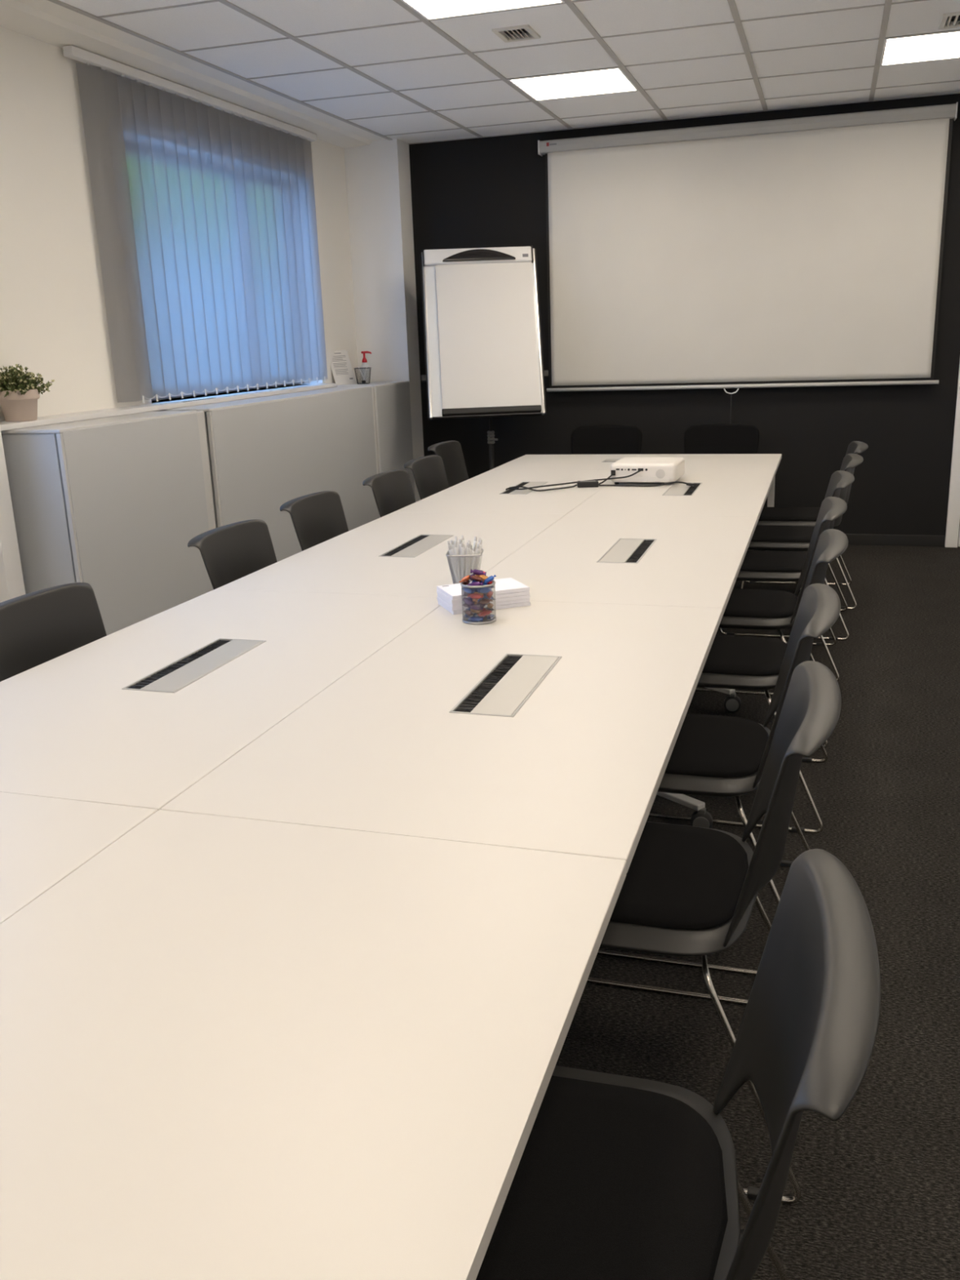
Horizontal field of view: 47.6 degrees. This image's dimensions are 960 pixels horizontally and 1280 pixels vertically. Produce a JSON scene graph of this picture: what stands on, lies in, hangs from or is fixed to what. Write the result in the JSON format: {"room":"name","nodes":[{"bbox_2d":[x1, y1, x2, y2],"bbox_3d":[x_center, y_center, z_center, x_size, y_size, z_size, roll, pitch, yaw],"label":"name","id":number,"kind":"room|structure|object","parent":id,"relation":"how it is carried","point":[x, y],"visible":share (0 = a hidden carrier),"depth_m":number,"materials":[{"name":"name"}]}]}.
{"room":"conference room","nodes":[
{"label":"conference room","id":0,"kind":"room"},
{"bbox_2d":[0,427,25,602],"bbox_3d":[-2.059,-1.046,4.351,0.183,2.855,0.100,3,16,17],"label":"wall","id":1,"kind":"structure","parent":0,"point":[11,580],"depth_m":4.50,"materials":[{"name":"white paint"}]},
{"bbox_2d":[0,26,359,421],"bbox_3d":[-2.584,-0.879,3.431,0.260,3.067,11.212,3,16,17],"label":"wall","id":2,"kind":"structure","parent":0,"point":[54,322],"depth_m":4.97,"materials":[{"name":"white paint"}]},
{"bbox_2d":[0,383,337,431],"bbox_3d":[-1.627,-1.316,6.006,0.325,0.025,3.305,3,16,17],"label":"windowsill","id":3,"kind":"structure","parent":2,"relation":"attached to","point":[83,415],"depth_m":5.54,"materials":[{"name":"white"}]},
{"bbox_2d":[0,364,54,422],"bbox_3d":[-1.953,-1.056,4.637,0.221,0.238,0.300,2,16,15],"label":"potted plant","id":4,"kind":"object","parent":3,"relation":"on","point":[20,395],"visible":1,"depth_m":4.59,"materials":[{"name":"green plant"}]},
{"bbox_2d":[0,0,386,148],"bbox_3d":[-2.369,-2.131,2.868,0.362,0.088,10.578,3,16,17],"label":"trim","id":5,"kind":"structure","parent":2,"relation":"attached to","point":[46,21],"depth_m":5.31,"materials":[{"name":"white paint"}]},
{"bbox_2d":[62,44,328,403],"bbox_3d":[-1.448,-2.243,6.253,0.064,1.588,2.530,3,16,17],"label":"vertical blind","id":6,"kind":"object","parent":2,"relation":"attached to","point":[205,212],"visible":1,"depth_m":5.95,"materials":[{"name":"fabric"}]},
{"bbox_2d":[151,382,304,400],"bbox_3d":[-1.589,-2.167,6.539,0.080,1.323,2.090,3,16,17],"label":"window","id":7,"kind":"structure","parent":2,"relation":"in","point":[213,393],"depth_m":6.64,"materials":[{"name":"grey"}]},
{"bbox_2d":[344,138,424,502],"bbox_3d":[-0.695,-2.232,8.192,0.406,2.967,0.238,3,16,17],"label":"wall","id":8,"kind":"structure","parent":0,"point":[378,173],"depth_m":7.94,"materials":[{"name":"white paint"}]},
{"bbox_2d":[48,0,959,144],"bbox_3d":[0.184,-2.164,2.159,6.250,0.303,11.212,3,16,17],"label":"ceiling","id":9,"kind":"structure","parent":0,"point":[380,68],"depth_m":5.47,"materials":[{"name":"tile"}]},
{"bbox_2d":[400,0,564,20],"bbox_3d":[-0.027,-2.656,4.419,0.622,0.041,0.617,3,16,17],"label":"ceiling light","id":10,"kind":"object","parent":9,"relation":"attached to","point":[429,10],"visible":1,"depth_m":4.63,"materials":[{"name":"white plastic"}]},
{"bbox_2d":[491,24,540,42],"bbox_3d":[0.170,-2.844,5.062,0.175,0.051,0.225,3,16,17],"label":"ceiling vent","id":11,"kind":"object","parent":9,"relation":"in","point":[527,28],"visible":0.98,"depth_m":5.07,"materials":[{"name":"beige metal"}]},
{"bbox_2d":[507,67,638,101],"bbox_3d":[0.540,-3.169,6.172,0.622,0.041,0.617,3,16,17],"label":"ceiling light","id":12,"kind":"object","parent":9,"relation":"attached to","point":[608,81],"visible":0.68,"depth_m":6.17,"materials":[{"name":"white plastic"}]},
{"bbox_2d":[880,31,959,66],"bbox_3d":[2.402,-3.076,5.596,0.622,0.041,0.617,3,16,17],"label":"ceiling light","id":13,"kind":"object","parent":9,"relation":"attached to","point":[940,46],"visible":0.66,"depth_m":5.64,"materials":[{"name":"white plastic"}]},
{"bbox_2d":[937,11,959,29],"bbox_3d":[2.276,-2.929,5.091,0.220,0.051,0.260,3,16,17],"label":"ceiling vent","id":14,"kind":"object","parent":9,"relation":"in","point":[948,16],"visible":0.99,"depth_m":5.14,"materials":[{"name":"beige metal"}]},
{"bbox_2d":[408,93,959,546],"bbox_3d":[1.890,-2.213,7.599,6.210,3.067,0.200,3,16,17],"label":"wall","id":15,"kind":"structure","parent":0,"point":[485,192],"depth_m":7.67,"materials":[{"name":"black paint"}]},
{"bbox_2d":[537,102,957,423],"bbox_3d":[1.732,-2.374,7.430,2.687,2.120,0.103,3,16,17],"label":"projection screen","id":16,"kind":"object","parent":15,"relation":"attached to","point":[806,251],"visible":1,"depth_m":7.33,"materials":[{"name":"grey fabric"}]},
{"bbox_2d":[845,533,944,546],"bbox_3d":[1.394,-0.772,8.066,3.794,0.078,0.012,3,16,17],"label":"baseboard","id":17,"kind":"structure","parent":15,"relation":"attached to","point":[853,539],"depth_m":7.59,"materials":[{"name":"black"}]},
{"bbox_2d":[944,362,959,547],"bbox_3d":[3.643,-1.631,7.050,1.005,2.120,0.079,3,16,17],"label":"door","id":18,"kind":"structure","parent":15,"relation":"in","point":[953,528],"depth_m":7.38,"materials":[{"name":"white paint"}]},
{"bbox_2d":[555,544,959,1279],"bbox_3d":[0.293,0.795,2.989,6.250,0.120,11.212,3,16,17],"label":"floor","id":19,"kind":"structure","parent":0,"point":[879,1183],"depth_m":2.66,"materials":[{"name":"grey carpet"}]},
{"bbox_2d":[0,582,106,681],"bbox_3d":[-0.972,0.315,3.033,0.666,0.869,0.610,3,16,17],"label":"chair","id":20,"kind":"object","parent":19,"relation":"on","point":[37,628],"visible":0.34,"depth_m":3.06,"materials":[{"name":"black plastic"}]},
{"bbox_2d":[0,791,157,924],"bbox_3d":[-1.189,0.851,1.391,0.828,0.740,1.625,3,16,17],"label":"meeting table","id":21,"kind":"object","parent":19,"relation":"on","point":[43,840],"visible":0.3,"depth_m":1.82,"materials":[{"name":"grey laminate"}]},
{"bbox_2d":[0,410,215,635],"bbox_3d":[-1.712,-0.435,5.170,0.410,1.212,1.144,3,16,17],"label":"cabinet","id":22,"kind":"object","parent":19,"relation":"on","point":[114,505],"visible":0.59,"depth_m":4.82,"materials":[{"name":"grey paint"}]},
{"bbox_2d":[0,588,439,810],"bbox_3d":[-0.714,0.421,2.857,0.828,0.742,1.625,3,16,17],"label":"meeting table","id":23,"kind":"object","parent":19,"relation":"on","point":[135,715],"visible":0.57,"depth_m":2.59,"materials":[{"name":"grey laminate"}]},
{"bbox_2d":[187,519,277,589],"bbox_3d":[-0.659,0.014,4.066,0.666,0.869,0.610,3,16,17],"label":"chair","id":24,"kind":"object","parent":19,"relation":"on","point":[229,553],"visible":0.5,"depth_m":4.07,"materials":[{"name":"black plastic"}]},
{"bbox_2d":[153,386,379,561],"bbox_3d":[-1.223,-0.876,6.678,0.410,1.212,2.114,3,16,17],"label":"cabinet","id":25,"kind":"object","parent":19,"relation":"on","point":[265,453],"visible":0.51,"depth_m":6.32,"materials":[{"name":"white laminate"}]},
{"bbox_2d":[0,809,626,1279],"bbox_3d":[-0.398,0.891,1.147,0.828,0.740,1.625,3,16,17],"label":"meeting table","id":26,"kind":"object","parent":19,"relation":"on","point":[231,1048],"visible":1,"depth_m":1.26,"materials":[{"name":"grey laminate"}]},
{"bbox_2d":[280,490,348,551],"bbox_3d":[-0.470,-0.197,4.794,0.666,0.869,0.610,3,16,17],"label":"chair","id":27,"kind":"object","parent":19,"relation":"on","point":[317,517],"visible":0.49,"depth_m":4.82,"materials":[{"name":"black plastic"}]},
{"bbox_2d":[337,381,415,517],"bbox_3d":[-0.801,-1.257,7.981,0.410,1.212,0.707,3,16,17],"label":"cabinet","id":28,"kind":"object","parent":19,"relation":"on","point":[392,402],"depth_m":7.81,"materials":[{"name":"white laminate"}]},
{"bbox_2d":[330,350,356,385],"bbox_3d":[-0.996,-1.958,7.818,0.076,0.239,0.210,10,19,36],"label":"notice sheet","id":29,"kind":"object","parent":28,"relation":"on","point":[340,366],"visible":1,"depth_m":7.82,"materials":[{"name":"white paper"}]},
{"bbox_2d":[353,367,371,384],"bbox_3d":[-0.842,-1.902,7.831,0.118,0.113,0.118,-1,16,3],"label":"cup","id":30,"kind":"object","parent":28,"relation":"on","point":[357,368],"visible":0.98,"depth_m":7.81,"materials":[{"name":"grey metal"}]},
{"bbox_2d":[360,351,371,382],"bbox_3d":[-0.830,-2.000,7.970,0.100,0.226,0.068,7,18,28],"label":"pump bottle","id":31,"kind":"object","parent":28,"relation":"on","point":[364,364],"visible":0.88,"depth_m":7.95,"materials":[{"name":"white plastic"}]},
{"bbox_2d":[362,469,415,517],"bbox_3d":[-0.199,-0.401,5.486,0.666,0.869,0.610,3,16,17],"label":"chair","id":32,"kind":"object","parent":19,"relation":"on","point":[393,491],"visible":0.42,"depth_m":5.51,"materials":[{"name":"black plastic"}]},
{"bbox_2d":[217,511,565,597],"bbox_3d":[-0.239,-0.008,4.324,0.828,0.742,1.625,3,16,17],"label":"meeting table","id":33,"kind":"object","parent":19,"relation":"on","point":[394,553],"visible":0.57,"depth_m":4.08,"materials":[{"name":"grey laminate"}]},
{"bbox_2d":[404,454,448,499],"bbox_3d":[-0.044,-0.586,6.124,0.666,0.869,0.610,3,16,17],"label":"chair","id":34,"kind":"object","parent":19,"relation":"on","point":[428,472],"visible":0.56,"depth_m":6.16,"materials":[{"name":"black plastic"}]},
{"bbox_2d":[160,600,722,873],"bbox_3d":[0.081,0.457,2.625,0.828,0.742,1.599,3,16,17],"label":"meeting table","id":35,"kind":"object","parent":19,"relation":"on","point":[553,726],"visible":0.65,"depth_m":2.20,"materials":[{"name":"grey laminate"}]},
{"bbox_2d":[460,579,496,624],"bbox_3d":[-0.004,-0.109,3.081,0.100,0.112,0.100,-12,18,-30],"label":"cup","id":36,"kind":"object","parent":35,"relation":"on","point":[464,620],"visible":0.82,"depth_m":3.05,"materials":[{"name":"clear glass"}]},
{"bbox_2d":[459,574,471,582],"bbox_3d":[-0.039,-0.173,3.078,0.041,0.026,0.017,10,20,37],"label":"candy","id":37,"kind":"object","parent":36,"relation":"in","point":[465,578],"visible":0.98,"depth_m":3.07,"materials":[{"name":"orange plastic"}]},
{"bbox_2d":[462,580,471,585],"bbox_3d":[-0.038,-0.162,3.074,0.016,0.016,0.044,1,16,13],"label":"candy","id":38,"kind":"object","parent":36,"relation":"in","point":[465,582],"visible":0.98,"depth_m":3.06,"materials":[{"name":"brown plastic"}]},
{"bbox_2d":[462,596,474,605],"bbox_3d":[-0.033,-0.109,3.064,0.016,0.018,0.044,-12,19,-32],"label":"candy","id":39,"kind":"object","parent":36,"relation":"in","point":[469,600],"visible":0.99,"depth_m":3.05,"materials":[{"name":"purple plastic"}]},
{"bbox_2d":[461,586,475,593],"bbox_3d":[-0.033,-0.139,3.054,0.016,0.015,0.044,-14,20,-37],"label":"candy","id":40,"kind":"object","parent":36,"relation":"in","point":[470,589],"visible":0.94,"depth_m":3.04,"materials":[{"name":"blue plastic"}]},
{"bbox_2d":[463,609,474,615],"bbox_3d":[-0.032,-0.077,3.074,0.017,0.014,0.044,-9,17,-23],"label":"candy","id":41,"kind":"object","parent":36,"relation":"in","point":[471,614],"visible":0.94,"depth_m":3.06,"materials":[{"name":"plastic"}]},
{"bbox_2d":[467,604,483,610],"bbox_3d":[-0.012,-0.092,3.052,0.044,0.017,0.016,6,18,27],"label":"candy","id":42,"kind":"object","parent":36,"relation":"in","point":[471,606],"visible":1,"depth_m":3.05,"materials":[{"name":"plastic"}]},
{"bbox_2d":[467,593,483,599],"bbox_3d":[-0.013,-0.123,3.043,0.044,0.015,0.017,4,17,22],"label":"candy","id":43,"kind":"object","parent":36,"relation":"in","point":[478,595],"visible":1,"depth_m":3.04,"materials":[{"name":"red plastic"}]},
{"bbox_2d":[467,581,483,586],"bbox_3d":[-0.013,-0.155,3.034,0.044,0.017,0.017,2,16,15],"label":"candy","id":44,"kind":"object","parent":36,"relation":"in","point":[473,584],"visible":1,"depth_m":3.03,"materials":[{"name":"purple plastic"}]},
{"bbox_2d":[468,616,483,622],"bbox_3d":[-0.012,-0.059,3.062,0.044,0.017,0.016,5,17,25],"label":"candy","id":45,"kind":"object","parent":36,"relation":"in","point":[470,618],"visible":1,"depth_m":3.06,"materials":[{"name":"blue plastic"}]},
{"bbox_2d":[470,608,481,613],"bbox_3d":[-0.009,-0.082,3.082,0.015,0.018,0.044,-13,19,-34],"label":"candy","id":46,"kind":"object","parent":36,"relation":"in","point":[473,611],"visible":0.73,"depth_m":3.08,"materials":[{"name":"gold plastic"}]},
{"bbox_2d":[468,575,484,582],"bbox_3d":[-0.009,-0.172,3.047,0.043,0.020,0.017,0,16,7],"label":"candy","id":47,"kind":"object","parent":36,"relation":"in","point":[476,578],"visible":1,"depth_m":3.04,"materials":[{"name":"brown plastic"}]},
{"bbox_2d":[475,574,488,580],"bbox_3d":[0.009,-0.176,3.058,0.043,0.021,0.017,4,17,19],"label":"candy","id":48,"kind":"object","parent":36,"relation":"in","point":[483,577],"visible":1,"depth_m":3.05,"materials":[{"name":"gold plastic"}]},
{"bbox_2d":[470,568,486,575],"bbox_3d":[-0.005,-0.190,3.058,0.044,0.021,0.016,-2,16,1],"label":"candy","id":49,"kind":"object","parent":48,"relation":"on","point":[475,571],"visible":1,"depth_m":3.05,"materials":[{"name":"purple plastic"}]},
{"bbox_2d":[476,586,492,593],"bbox_3d":[0.013,-0.139,3.043,0.044,0.016,0.016,-12,18,-31],"label":"candy","id":50,"kind":"object","parent":36,"relation":"in","point":[486,588],"visible":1,"depth_m":3.04,"materials":[{"name":"blue plastic"}]},
{"bbox_2d":[477,609,492,616],"bbox_3d":[0.013,-0.075,3.060,0.044,0.014,0.017,-15,20,-38],"label":"candy","id":51,"kind":"object","parent":36,"relation":"in","point":[486,611],"visible":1,"depth_m":3.05,"materials":[{"name":"red plastic"}]},
{"bbox_2d":[476,598,493,604],"bbox_3d":[0.013,-0.108,3.051,0.044,0.014,0.017,-10,17,-26],"label":"candy","id":52,"kind":"object","parent":36,"relation":"in","point":[482,600],"visible":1,"depth_m":3.04,"materials":[{"name":"brown plastic"}]},
{"bbox_2d":[486,591,493,598],"bbox_3d":[0.028,-0.130,3.067,0.016,0.018,0.044,0,16,6],"label":"candy","id":53,"kind":"object","parent":36,"relation":"in","point":[490,592],"visible":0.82,"depth_m":3.06,"materials":[{"name":"red plastic"}]},
{"bbox_2d":[483,574,496,584],"bbox_3d":[0.025,-0.169,3.049,0.041,0.026,0.017,-5,16,-12],"label":"candy","id":54,"kind":"object","parent":36,"relation":"in","point":[491,578],"visible":1,"depth_m":3.04,"materials":[{"name":"blue plastic"}]},
{"bbox_2d":[437,600,530,614],"bbox_3d":[0.011,-0.112,3.275,0.242,0.011,0.151,-7,17,-18],"label":"notepad","id":55,"kind":"object","parent":35,"relation":"on","point":[528,603],"visible":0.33,"depth_m":3.22,"materials":[{"name":"white paper"}]},
{"bbox_2d":[436,596,529,610],"bbox_3d":[0.008,-0.123,3.273,0.242,0.011,0.151,-7,16,-18],"label":"notepad","id":56,"kind":"object","parent":55,"relation":"on","point":[526,600],"visible":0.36,"depth_m":3.22,"materials":[{"name":"white paper"}]},
{"bbox_2d":[437,593,529,607],"bbox_3d":[0.010,-0.133,3.269,0.242,0.011,0.151,-7,16,-18],"label":"notepad","id":57,"kind":"object","parent":56,"relation":"on","point":[522,597],"visible":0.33,"depth_m":3.22,"materials":[{"name":"white paper"}]},
{"bbox_2d":[436,589,529,603],"bbox_3d":[0.008,-0.144,3.265,0.242,0.011,0.151,-7,16,-18],"label":"notepad","id":58,"kind":"object","parent":57,"relation":"on","point":[524,593],"visible":0.33,"depth_m":3.21,"materials":[{"name":"white paper"}]},
{"bbox_2d":[436,577,529,599],"bbox_3d":[0.008,-0.155,3.264,0.242,0.011,0.151,-8,17,-19],"label":"notepad","id":59,"kind":"object","parent":58,"relation":"on","point":[505,585],"visible":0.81,"depth_m":3.24,"materials":[{"name":"white paper"}]},
{"bbox_2d":[427,440,468,487],"bbox_3d":[0.046,-0.822,6.954,0.666,0.869,0.610,3,16,17],"label":"chair","id":60,"kind":"object","parent":19,"relation":"on","point":[451,452],"visible":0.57,"depth_m":7.04,"materials":[{"name":"black plastic"}]},
{"bbox_2d":[420,245,548,470],"bbox_3d":[0.034,-1.677,7.706,0.880,2.108,0.632,-3,16,-2],"label":"flip chart","id":61,"kind":"object","parent":19,"relation":"on","point":[482,315],"visible":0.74,"depth_m":7.52,"materials":[{"name":"white metal"}]},
{"bbox_2d":[441,404,541,416],"bbox_3d":[0.080,-1.569,7.437,0.680,0.051,0.051,-3,16,-2],"label":"tray","id":62,"kind":"object","parent":61,"relation":"on","point":[446,410],"depth_m":7.43,"materials":[{"name":"black plastic"}]},
{"bbox_2d":[395,469,611,515],"bbox_3d":[0.236,-0.437,5.790,0.828,0.742,1.625,3,16,17],"label":"meeting table","id":63,"kind":"object","parent":19,"relation":"on","point":[486,492],"visible":0.42,"depth_m":5.51,"materials":[{"name":"grey laminate"}]},
{"bbox_2d":[508,484,577,491],"bbox_3d":[0.326,-0.785,5.613,0.361,0.019,0.125,-2,16,0],"label":"cable","id":64,"kind":"object","parent":63,"relation":"on","point":[575,485],"visible":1,"depth_m":5.61,"materials":[{"name":"black rubber"}]},
{"bbox_2d":[505,469,640,490],"bbox_3d":[0.478,-0.838,5.663,0.700,0.080,0.160,-4,16,-7],"label":"cable","id":65,"kind":"object","parent":63,"relation":"on","point":[638,471],"visible":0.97,"depth_m":5.63,"materials":[{"name":"black rubber"}]},
{"bbox_2d":[577,480,598,487],"bbox_3d":[0.561,-0.813,5.665,0.110,0.031,0.056,-1,16,3],"label":"power adapter","id":66,"kind":"object","parent":63,"relation":"on","point":[594,483],"visible":1,"depth_m":5.64,"materials":[{"name":"black plastic"}]},
{"bbox_2d":[598,472,613,484],"bbox_3d":[0.657,-0.841,5.669,0.092,0.059,0.010,-7,16,-17],"label":"cable","id":67,"kind":"object","parent":63,"relation":"on","point":[610,476],"visible":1,"depth_m":5.67,"materials":[{"name":"black plastic"}]},
{"bbox_2d":[571,424,642,454],"bbox_3d":[0.846,-1.040,7.617,0.610,0.875,0.639,3,16,17],"label":"chair","id":68,"kind":"object","parent":19,"relation":"on","point":[601,439],"visible":0.35,"depth_m":7.73,"materials":[{"name":"fabric"}]},
{"bbox_2d":[485,514,757,828],"bbox_3d":[0.556,0.028,4.091,0.828,0.742,1.599,3,16,17],"label":"meeting table","id":69,"kind":"object","parent":19,"relation":"on","point":[650,560],"visible":0.62,"depth_m":3.81,"materials":[{"name":"grey laminate"}]},
{"bbox_2d":[445,548,483,583],"bbox_3d":[-0.046,-0.225,3.487,0.117,0.119,0.117,-1,16,5],"label":"cup","id":70,"kind":"object","parent":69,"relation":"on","point":[447,554],"visible":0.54,"depth_m":3.44,"materials":[{"name":"silver metal"}]},
{"bbox_2d":[448,545,457,583],"bbox_3d":[-0.084,-0.237,3.479,0.032,0.137,0.009,-9,17,-23],"label":"ballpoint pen","id":71,"kind":"object","parent":70,"relation":"in","point":[449,547],"visible":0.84,"depth_m":3.47,"materials":[{"name":"white plastic"}]},
{"bbox_2d":[451,540,457,566],"bbox_3d":[-0.074,-0.253,3.479,0.033,0.137,0.011,-9,17,-23],"label":"ballpoint pen","id":72,"kind":"object","parent":70,"relation":"in","point":[452,542],"visible":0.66,"depth_m":3.46,"materials":[{"name":"white plastic"}]},
{"bbox_2d":[449,544,459,583],"bbox_3d":[-0.080,-0.238,3.462,0.010,0.136,0.034,12,21,40],"label":"ballpoint pen","id":73,"kind":"object","parent":70,"relation":"in","point":[451,545],"visible":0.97,"depth_m":3.46,"materials":[{"name":"white plastic"}]},
{"bbox_2d":[454,536,460,557],"bbox_3d":[-0.065,-0.267,3.513,0.011,0.136,0.037,-16,21,-40],"label":"ballpoint pen","id":74,"kind":"object","parent":70,"relation":"in","point":[455,537],"visible":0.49,"depth_m":3.50,"materials":[{"name":"white plastic"}]},
{"bbox_2d":[454,542,461,581],"bbox_3d":[-0.070,-0.245,3.447,0.010,0.136,0.036,3,16,17],"label":"ballpoint pen","id":75,"kind":"object","parent":70,"relation":"in","point":[456,552],"visible":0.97,"depth_m":3.44,"materials":[{"name":"white plastic"}]},
{"bbox_2d":[458,538,461,561],"bbox_3d":[-0.058,-0.255,3.471,0.011,0.139,0.019,7,18,29],"label":"ballpoint pen","id":76,"kind":"object","parent":70,"relation":"in","point":[460,543],"visible":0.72,"depth_m":3.45,"materials":[{"name":"white plastic"}]},
{"bbox_2d":[460,542,464,578],"bbox_3d":[-0.055,-0.244,3.440,0.010,0.136,0.037,-4,16,-6],"label":"ballpoint pen","id":77,"kind":"object","parent":70,"relation":"in","point":[462,544],"visible":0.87,"depth_m":3.43,"materials":[{"name":"white plastic"}]},
{"bbox_2d":[462,535,466,559],"bbox_3d":[-0.048,-0.269,3.517,0.010,0.136,0.038,-7,16,-17],"label":"ballpoint pen","id":78,"kind":"object","parent":70,"relation":"in","point":[463,538],"visible":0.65,"depth_m":3.51,"materials":[{"name":"white plastic"}]},
{"bbox_2d":[465,542,469,568],"bbox_3d":[-0.041,-0.244,3.471,0.018,0.139,0.011,7,18,29],"label":"ballpoint pen","id":79,"kind":"object","parent":70,"relation":"in","point":[467,542],"visible":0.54,"depth_m":3.45,"materials":[{"name":"white plastic"}]},
{"bbox_2d":[465,542,470,576],"bbox_3d":[-0.038,-0.242,3.442,0.010,0.136,0.035,-11,18,-29],"label":"ballpoint pen","id":80,"kind":"object","parent":70,"relation":"in","point":[468,544],"visible":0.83,"depth_m":3.43,"materials":[{"name":"white plastic"}]},
{"bbox_2d":[468,544,471,575],"bbox_3d":[-0.035,-0.237,3.460,0.030,0.137,0.011,9,19,34],"label":"ballpoint pen","id":81,"kind":"object","parent":70,"relation":"in","point":[470,544],"visible":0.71,"depth_m":3.44,"materials":[{"name":"white plastic"}]},
{"bbox_2d":[469,546,475,582],"bbox_3d":[-0.025,-0.232,3.453,0.033,0.137,0.010,9,19,34],"label":"ballpoint pen","id":82,"kind":"object","parent":70,"relation":"in","point":[474,547],"visible":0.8,"depth_m":3.44,"materials":[{"name":"white plastic"}]},
{"bbox_2d":[472,536,476,549],"bbox_3d":[-0.021,-0.263,3.486,0.034,0.136,0.010,-17,21,-42],"label":"ballpoint pen","id":83,"kind":"object","parent":70,"relation":"in","point":[475,537],"visible":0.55,"depth_m":3.48,"materials":[{"name":"white plastic"}]},
{"bbox_2d":[472,543,479,573],"bbox_3d":[-0.014,-0.239,3.463,0.033,0.137,0.009,1,16,12],"label":"ballpoint pen","id":84,"kind":"object","parent":70,"relation":"in","point":[478,544],"visible":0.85,"depth_m":3.45,"materials":[{"name":"white plastic"}]},
{"bbox_2d":[475,539,482,575],"bbox_3d":[-0.008,-0.252,3.475,0.036,0.136,0.009,-5,16,-12],"label":"ballpoint pen","id":85,"kind":"object","parent":70,"relation":"in","point":[481,540],"visible":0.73,"depth_m":3.46,"materials":[{"name":"white plastic"}]},
{"bbox_2d":[493,453,782,506],"bbox_3d":[0.992,-0.742,6.780,1.657,0.742,0.799,3,16,17],"label":"meeting table","id":86,"kind":"object","parent":19,"relation":"on","point":[692,461],"visible":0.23,"depth_m":6.69,"materials":[{"name":"grey laminate"}]},
{"bbox_2d":[567,469,775,521],"bbox_3d":[1.027,-0.397,5.546,0.828,0.742,1.625,3,16,17],"label":"meeting table","id":87,"kind":"object","parent":19,"relation":"on","point":[715,492],"visible":0.5,"depth_m":5.23,"materials":[{"name":"grey laminate"}]},
{"bbox_2d":[598,481,693,488],"bbox_3d":[0.858,-0.801,5.592,0.502,0.024,0.078,4,17,22],"label":"cable","id":88,"kind":"object","parent":87,"relation":"on","point":[692,486],"visible":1,"depth_m":5.58,"materials":[{"name":"black rubber"}]},
{"bbox_2d":[609,457,684,484],"bbox_3d":[0.893,-0.901,5.786,0.348,0.112,0.333,3,17,19],"label":"projector","id":89,"kind":"object","parent":87,"relation":"on","point":[662,470],"visible":0.98,"depth_m":5.65,"materials":[{"name":"white plastic"}]},
{"bbox_2d":[655,469,665,478],"bbox_3d":[0.930,-0.856,5.607,0.048,0.048,0.005,3,17,19],"label":"speaker grille","id":90,"kind":"object","parent":89,"relation":"attached to","point":[660,473],"depth_m":5.60,"materials":[{"name":"grey plastic"}]},
{"bbox_2d":[685,482,694,486],"bbox_3d":[1.067,-0.789,5.514,0.022,0.012,0.050,-8,17,-21],"label":"plug","id":91,"kind":"object","parent":87,"relation":"on","point":[688,483],"visible":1,"depth_m":5.50,"materials":[{"name":"black plastic"}]},
{"bbox_2d":[475,848,880,1279],"bbox_3d":[0.127,0.738,1.385,0.666,0.869,0.610,2,16,16],"label":"chair","id":92,"kind":"object","parent":19,"relation":"on","point":[616,1177],"visible":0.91,"depth_m":1.33,"materials":[{"name":"black plastic"}]},
{"bbox_2d":[586,660,841,1204],"bbox_3d":[0.356,0.502,2.194,0.666,0.869,0.610,3,16,17],"label":"chair","id":93,"kind":"object","parent":19,"relation":"on","point":[686,891],"visible":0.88,"depth_m":2.03,"materials":[{"name":"black plastic"}]},
{"bbox_2d":[596,583,840,975],"bbox_3d":[0.573,0.309,2.853,0.666,0.869,0.610,3,16,17],"label":"chair","id":94,"kind":"object","parent":19,"relation":"on","point":[712,755],"visible":0.66,"depth_m":2.70,"materials":[{"name":"black plastic"}]},
{"bbox_2d":[684,423,762,551],"bbox_3d":[1.610,-1.002,7.381,0.610,0.875,0.639,3,16,17],"label":"chair","id":95,"kind":"object","parent":19,"relation":"on","point":[708,438],"visible":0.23,"depth_m":7.50,"materials":[{"name":"black"}]},
{"bbox_2d":[648,528,848,833],"bbox_3d":[0.847,0.087,3.608,0.666,0.869,0.610,3,17,18],"label":"chair","id":96,"kind":"object","parent":19,"relation":"on","point":[732,662],"visible":0.49,"depth_m":3.44,"materials":[{"name":"black plastic"}]},
{"bbox_2d":[695,496,847,749],"bbox_3d":[1.066,-0.106,4.268,0.666,0.869,0.610,3,16,17],"label":"chair","id":97,"kind":"object","parent":19,"relation":"on","point":[746,608],"visible":0.55,"depth_m":4.10,"materials":[{"name":"black plastic"}]},
{"bbox_2d":[719,453,863,639],"bbox_3d":[1.608,-0.509,5.633,0.666,0.869,0.610,3,16,17],"label":"chair","id":98,"kind":"object","parent":19,"relation":"on","point":[765,537],"visible":0.56,"depth_m":5.47,"materials":[{"name":"black plastic"}]},
{"bbox_2d":[735,470,854,681],"bbox_3d":[1.345,-0.322,5.001,0.666,0.869,0.610,3,16,16],"label":"chair","id":99,"kind":"object","parent":19,"relation":"on","point":[757,566],"visible":0.45,"depth_m":4.83,"materials":[{"name":"black plastic"}]},
{"bbox_2d":[741,440,868,608],"bbox_3d":[1.834,-0.677,6.202,0.666,0.869,0.610,2,16,16],"label":"chair","id":100,"kind":"object","parent":19,"relation":"on","point":[775,516],"visible":0.46,"depth_m":6.06,"materials":[{"name":"black plastic"}]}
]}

